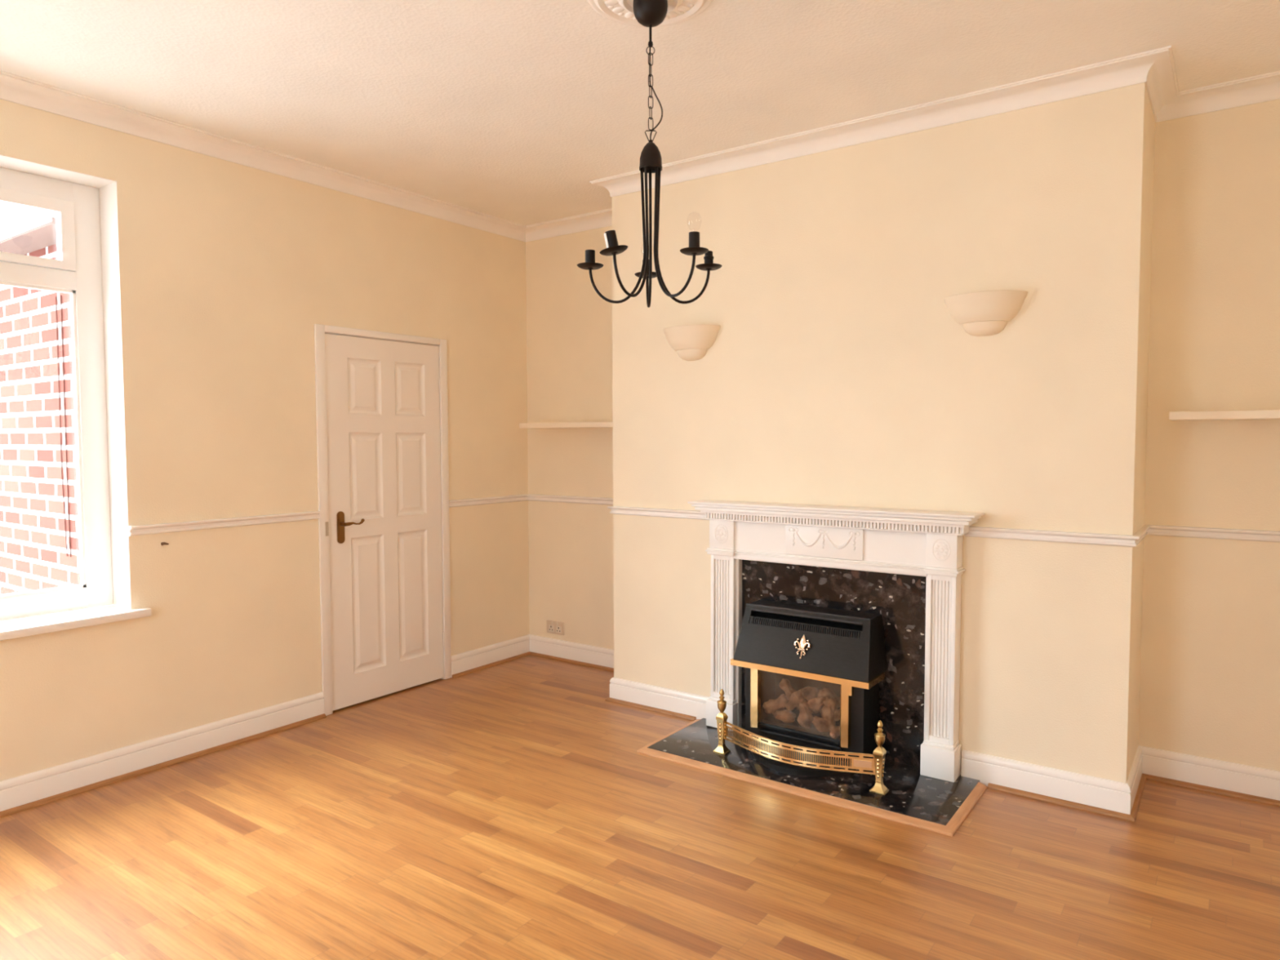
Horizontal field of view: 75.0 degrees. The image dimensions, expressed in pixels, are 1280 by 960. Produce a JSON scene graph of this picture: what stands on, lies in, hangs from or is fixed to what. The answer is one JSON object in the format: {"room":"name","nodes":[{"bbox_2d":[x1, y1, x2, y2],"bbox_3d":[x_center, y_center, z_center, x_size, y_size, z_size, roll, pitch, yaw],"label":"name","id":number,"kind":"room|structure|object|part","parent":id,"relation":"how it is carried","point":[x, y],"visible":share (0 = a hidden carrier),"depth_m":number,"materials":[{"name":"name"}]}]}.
{"room":"living room","nodes":[
{"label":"living room","id":0,"kind":"room"},
{"bbox_2d":[0,98,528,781],"bbox_3d":[-2.465,-0.131,3.520,0.300,2.852,6.036,2,4,36],"label":"wall","id":1,"kind":"structure","parent":0,"point":[228,270],"depth_m":4.01,"materials":[{"name":"beige paint"}]},
{"bbox_2d":[0,154,151,640],"bbox_3d":[-2.831,-0.299,2.907,0.280,1.872,1.960,2,4,36],"label":"window","id":2,"kind":"structure","parent":1,"relation":"in","point":[75,200],"depth_m":3.61,"materials":[{"name":"white plastic"}]},
{"bbox_3d":[-2.657,-1.024,3.269,0.052,0.288,0.766,2,4,36],"label":"opening sash","id":3,"kind":"part","parent":2,"relation":"part of","materials":[{"name":"white plastic"}]},
{"bbox_3d":[-2.918,-0.320,2.969,0.065,1.837,1.830,2,4,36],"label":"frame","id":4,"kind":"part","parent":2,"relation":"part of","materials":[{"name":"white plastic"}]},
{"bbox_3d":[-2.802,0.619,2.934,0.215,0.035,1.960,2,4,36],"label":"sill","id":5,"kind":"part","parent":2,"relation":"part of","materials":[{"name":"white paint"}]},
{"bbox_2d":[0,713,326,817],"bbox_3d":[-2.781,1.323,2.843,0.018,0.018,3.846,2,4,36],"label":"trim","id":6,"kind":"structure","parent":1,"relation":"attached to","point":[30,805],"depth_m":3.69,"materials":[{"name":"brown wood"}]},
{"bbox_2d":[128,511,320,536],"bbox_3d":[-1.942,0.203,3.987,0.024,0.044,0.916,2,4,36],"label":"trim","id":7,"kind":"structure","parent":1,"relation":"attached to","point":[139,530],"depth_m":3.93,"materials":[{"name":"white paint"}]},
{"bbox_2d":[314,324,451,715],"bbox_3d":[-1.432,0.203,4.728,0.130,2.060,0.881,2,4,36],"label":"door","id":8,"kind":"structure","parent":1,"relation":"in","point":[382,417],"depth_m":4.69,"materials":[{"name":"white paint"}]},
{"bbox_3d":[-1.648,0.258,4.393,0.001,0.075,0.018,2,4,36],"label":"strike plate","id":9,"kind":"part","parent":8,"relation":"part of","materials":[{"name":"grey metal"}]},
{"bbox_3d":[-1.602,0.255,4.473,0.010,0.173,0.043,2,4,36],"label":"handle plate","id":10,"kind":"part","parent":8,"relation":"part of","materials":[{"name":"brown metal"}]},
{"bbox_3d":[-1.548,0.228,4.498,0.050,0.033,0.126,2,4,36],"label":"lever","id":11,"kind":"part","parent":8,"relation":"part of","materials":[{"name":"brown metal"}]},
{"bbox_2d":[0,654,1279,959],"bbox_3d":[-0.433,1.460,2.143,5.290,0.200,6.036,2,4,36],"label":"floor","id":12,"kind":"structure","parent":0,"point":[511,810],"depth_m":2.90,"materials":[{"name":"brown wood"}]},
{"bbox_2d":[636,719,986,836],"bbox_3d":[0.717,1.270,3.691,1.431,0.019,0.516,2,4,36],"label":"hearth beading","id":13,"kind":"object","parent":12,"relation":"on","point":[953,825],"visible":0.95,"depth_m":3.38,"materials":[{"name":"brown wood"}]},
{"bbox_2d":[647,718,979,825],"bbox_3d":[0.738,1.268,3.720,1.363,0.020,0.521,2,4,36],"label":"hearth slab","id":14,"kind":"object","parent":12,"relation":"on","point":[912,793],"visible":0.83,"depth_m":3.52,"materials":[{"name":"stone"}]},
{"bbox_2d":[712,688,888,795],"bbox_3d":[0.656,1.117,3.591,0.804,0.296,0.124,2,4,36],"label":"fireplace fender","id":15,"kind":"object","parent":14,"relation":"on","point":[876,764],"visible":1,"depth_m":3.50,"materials":[{"name":"gold metal"}]},
{"bbox_3d":[0.376,1.105,3.835,0.064,0.296,0.052,2,4,36],"label":"fender post","id":16,"kind":"part","parent":15,"relation":"part of","materials":[{"name":"gold metal"}]},
{"bbox_3d":[0.914,1.166,3.428,0.072,0.028,0.003,1,3,16],"label":"plate","id":17,"kind":"part","parent":15,"relation":"part of","materials":[{"name":"gold metal"}]},
{"bbox_3d":[0.977,1.125,3.405,0.064,0.296,0.052,2,4,36],"label":"fender post","id":18,"kind":"part","parent":15,"relation":"part of","materials":[{"name":"gold metal"}]},
{"bbox_2d":[730,599,887,776],"bbox_3d":[0.722,0.926,3.756,0.666,0.660,0.406,2,4,36],"label":"fire","id":19,"kind":"object","parent":14,"relation":"on","point":[813,674],"visible":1,"depth_m":3.75,"materials":[{"name":"black metal"}]},
{"bbox_3d":[0.536,1.007,3.882,0.036,0.282,0.039,2,4,36],"label":"brass post","id":20,"kind":"part","parent":19,"relation":"part of","materials":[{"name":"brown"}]},
{"bbox_3d":[0.722,1.143,3.772,0.402,0.015,0.016,2,4,36],"label":"glass sill","id":21,"kind":"part","parent":19,"relation":"part of","materials":[{"name":"black metal"}]},
{"bbox_3d":[0.719,1.169,3.769,0.402,0.016,0.024,2,4,36],"label":"rail","id":22,"kind":"part","parent":19,"relation":"part of","materials":[{"name":"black metal"}]},
{"bbox_2d":[750,740,858,776],"bbox_3d":[0.677,1.246,3.687,0.515,0.026,0.214,2,4,36],"label":"fender","id":23,"kind":"object","parent":19,"relation":"on","point":[777,766],"depth_m":3.64,"materials":[{"name":"gold metal"}]},
{"bbox_2d":[749,616,862,639],"bbox_3d":[0.743,0.668,3.780,0.553,0.039,0.022,2,4,36],"label":"grille","id":24,"kind":"object","parent":19,"relation":"attached to","point":[803,629],"depth_m":3.78,"materials":[{"name":"black metal"}]},
{"bbox_3d":[0.897,1.019,3.624,0.048,0.282,0.039,2,4,36],"label":"brass post","id":25,"kind":"part","parent":19,"relation":"part of","materials":[{"name":"brown metal"}]},
{"bbox_2d":[742,560,925,767],"bbox_3d":[0.882,0.822,3.900,0.907,0.850,0.023,2,4,36],"label":"panel","id":26,"kind":"object","parent":14,"relation":"on","point":[900,599],"visible":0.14,"depth_m":3.73,"materials":[{"name":"stone"}]},
{"bbox_2d":[687,499,984,782],"bbox_3d":[0.838,0.686,3.838,1.362,1.130,0.164,2,4,36],"label":"fireplace surround","id":27,"kind":"object","parent":14,"relation":"on","point":[928,544],"visible":0.99,"depth_m":3.69,"materials":[{"name":"white paint"}]},
{"bbox_3d":[0.437,0.801,4.183,0.144,0.868,0.081,2,4,36],"label":"leg","id":28,"kind":"part","parent":27,"relation":"part of","materials":[{"name":"white paint"}]},
{"bbox_3d":[0.852,0.375,3.847,1.220,0.046,0.107,2,4,36],"label":"moulding","id":29,"kind":"part","parent":27,"relation":"part of","materials":[{"name":"white paint"}]},
{"bbox_2d":[687,499,984,528],"bbox_3d":[0.837,0.149,3.811,1.362,0.055,0.164,2,4,36],"label":"mantel shelf","id":30,"kind":"object","parent":27,"relation":"attached to","point":[779,512],"depth_m":3.72,"materials":[{"name":"white paint"}]},
{"bbox_3d":[1.289,0.829,3.572,0.132,0.868,0.081,2,4,36],"label":"leg","id":31,"kind":"part","parent":27,"relation":"part of","materials":[{"name":"white paint"}]},
{"bbox_2d":[0,0,1279,226],"bbox_3d":[-0.442,-1.613,1.990,5.290,0.250,6.036,2,4,36],"label":"ceiling","id":32,"kind":"structure","parent":0,"point":[509,110],"depth_m":3.11,"materials":[{"name":"paint"}]},
{"bbox_2d":[587,0,712,26],"bbox_3d":[0.032,-1.507,2.611,0.406,0.026,0.406,2,4,36],"label":"ceiling rose","id":33,"kind":"object","parent":32,"relation":"attached to","point":[621,11],"visible":0.72,"depth_m":2.68,"materials":[{"name":"paint"}]},
{"bbox_2d":[577,0,722,307],"bbox_3d":[0.026,-1.035,2.619,0.473,0.938,0.460,2,4,36],"label":"chandelier","id":34,"kind":"object","parent":33,"relation":"hanging from","point":[648,13],"visible":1,"depth_m":2.62,"materials":[{"name":"black metal"}]},
{"bbox_3d":[-0.073,-0.784,2.676,0.192,0.433,0.009,1,3,15],"label":"arm","id":35,"kind":"part","parent":34,"relation":"part of","materials":[{"name":"black metal"}]},
{"bbox_3d":[-0.026,-0.778,2.554,0.009,0.433,0.192,2,3,33],"label":"arm","id":36,"kind":"part","parent":34,"relation":"part of","materials":[{"name":"black metal"}]},
{"bbox_3d":[0.029,-0.789,2.758,0.009,0.433,0.192,0,3,-3],"label":"arm","id":37,"kind":"part","parent":34,"relation":"part of","materials":[{"name":"black metal"}]},
{"bbox_3d":[0.033,-1.393,2.617,0.016,0.071,0.016,2,4,36],"label":"stem","id":38,"kind":"part","parent":34,"relation":"part of","materials":[{"name":"black metal"}]},
{"bbox_3d":[0.104,-0.779,2.560,0.009,0.433,0.192,-2,4,-39],"label":"arm","id":39,"kind":"part","parent":34,"relation":"part of","materials":[{"name":"black metal"}]},
{"bbox_3d":[0.139,-0.785,2.687,0.192,0.433,0.009,-1,3,-21],"label":"arm","id":40,"kind":"part","parent":34,"relation":"part of","materials":[{"name":"black metal"}]},
{"bbox_2d":[611,82,1155,782],"bbox_3d":[1.003,-0.168,4.077,2.487,2.852,0.486,2,4,36],"label":"wall","id":41,"kind":"structure","parent":0,"point":[838,370],"depth_m":3.55,"materials":[{"name":"beige paint"}]},
{"bbox_2d":[452,651,696,720],"bbox_3d":[-0.289,1.212,4.928,1.632,0.018,0.691,2,4,36],"label":"trim","id":42,"kind":"structure","parent":41,"relation":"attached to","point":[608,668],"depth_m":5.26,"materials":[{"name":"brown wood"}]},
{"bbox_2d":[448,493,708,519],"bbox_3d":[-0.244,0.155,4.852,1.775,0.044,0.709,2,4,36],"label":"trim","id":43,"kind":"structure","parent":41,"relation":"attached to","point":[690,514],"depth_m":5.22,"materials":[{"name":"white paint"}]},
{"bbox_2d":[451,634,708,719],"bbox_3d":[-0.248,1.157,4.907,1.757,0.130,0.709,2,4,36],"label":"baseboard","id":44,"kind":"structure","parent":41,"relation":"attached to","point":[666,699],"depth_m":5.26,"materials":[{"name":"white paint"}]},
{"bbox_2d":[0,45,1279,242],"bbox_3d":[-0.442,-1.449,1.998,4.690,0.078,5.436,2,4,36],"label":"trim","id":45,"kind":"structure","parent":41,"relation":"attached to","point":[1156,68],"depth_m":3.60,"materials":[{"name":"paint"}]},
{"bbox_2d":[0,692,1279,814],"bbox_3d":[-0.434,1.295,2.135,4.690,0.130,5.436,2,4,36],"label":"baseboard","id":46,"kind":"structure","parent":41,"relation":"attached to","point":[1104,793],"depth_m":3.48,"materials":[{"name":"white paint"}]},
{"bbox_2d":[663,324,719,360],"bbox_3d":[0.236,-0.692,4.229,0.326,0.166,0.117,2,4,36],"label":"wall light","id":47,"kind":"object","parent":41,"relation":"attached to","point":[691,342],"visible":1,"depth_m":4.19,"materials":[{"name":"paint"}]},
{"bbox_2d":[943,289,1027,336],"bbox_3d":[1.391,-0.675,3.401,0.326,0.166,0.117,2,4,36],"label":"wall light","id":48,"kind":"object","parent":41,"relation":"attached to","point":[987,313],"visible":1,"depth_m":3.37,"materials":[{"name":"paint"}]},
{"bbox_2d":[987,773,1279,822],"bbox_3d":[-0.441,1.351,2.143,4.672,0.018,5.401,2,4,36],"label":"trim","id":49,"kind":"structure","parent":41,"relation":"attached to","point":[1132,816],"depth_m":3.38,"materials":[{"name":"brown wood"}]},
{"bbox_2d":[525,98,1279,771],"bbox_3d":[1.234,-0.185,4.395,4.690,2.852,0.300,2,4,36],"label":"wall","id":50,"kind":"structure","parent":0,"point":[1210,688],"depth_m":3.47,"materials":[{"name":"beige paint"}]},
{"bbox_2d":[546,619,564,635],"bbox_3d":[-0.564,0.981,5.552,0.150,0.086,0.015,2,4,36],"label":"double socket","id":51,"kind":"object","parent":50,"relation":"attached to","point":[553,627],"visible":1,"depth_m":5.55,"materials":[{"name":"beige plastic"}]},
{"bbox_2d":[548,624,553,631],"bbox_3d":[-0.593,0.990,5.568,0.044,0.044,0.002,2,4,36],"label":"outlet","id":52,"kind":"object","parent":51,"relation":"attached to","point":[550,626],"depth_m":5.57,"materials":[{"name":"white plastic"}]},
{"bbox_2d":[555,626,561,633],"bbox_3d":[-0.539,0.991,5.530,0.044,0.044,0.002,2,4,36],"label":"outlet","id":53,"kind":"object","parent":51,"relation":"attached to","point":[558,628],"depth_m":5.53,"materials":[{"name":"white plastic"}]},
{"bbox_2d":[519,421,613,428],"bbox_3d":[-0.323,-0.342,5.194,0.977,0.033,0.205,2,4,36],"label":"wall shelf","id":54,"kind":"object","parent":50,"relation":"attached to","point":[565,424],"visible":0.56,"depth_m":5.17,"materials":[{"name":"beige wood"}]},
{"bbox_2d":[1168,409,1279,420],"bbox_3d":[2.543,-0.248,3.140,0.925,0.033,0.205,2,4,36],"label":"wall shelf","id":55,"kind":"object","parent":50,"relation":"attached to","point":[1255,414],"visible":1,"depth_m":3.22,"materials":[{"name":"beige wood"}]},
{"bbox_3d":[1.590,0.002,0.615,0.300,2.852,6.036,2,4,36],"label":"wall","id":56,"kind":"structure","parent":0,"visible":0},
{"bbox_2d":[962,524,1279,546],"bbox_3d":[-0.437,0.293,2.085,4.690,0.044,5.436,2,4,36],"label":"trim","id":57,"kind":"structure","parent":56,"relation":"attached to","point":[1126,540],"depth_m":3.37,"materials":[{"name":"white paint"}]},
{"bbox_3d":[-5.982,1.413,6.411,8.700,0.200,16.000,2,4,36],"label":"ground","id":58,"kind":"structure","parent":0,"visible":0},
{"bbox_2d":[0,203,101,622],"bbox_3d":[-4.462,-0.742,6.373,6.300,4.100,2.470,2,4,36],"label":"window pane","id":59,"kind":"object","parent":58,"relation":"on","point":[33,553],"visible":0.14,"depth_m":4.20,"materials":[{"name":"brown"}]},
{"bbox_2d":[55,295,71,556],"bbox_3d":[-2.774,-0.254,4.015,0.070,1.250,0.005,2,4,36],"label":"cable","id":60,"kind":"object","parent":59,"relation":"attached to","point":[60,295],"visible":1,"depth_m":4.01,"materials":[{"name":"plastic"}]}
]}

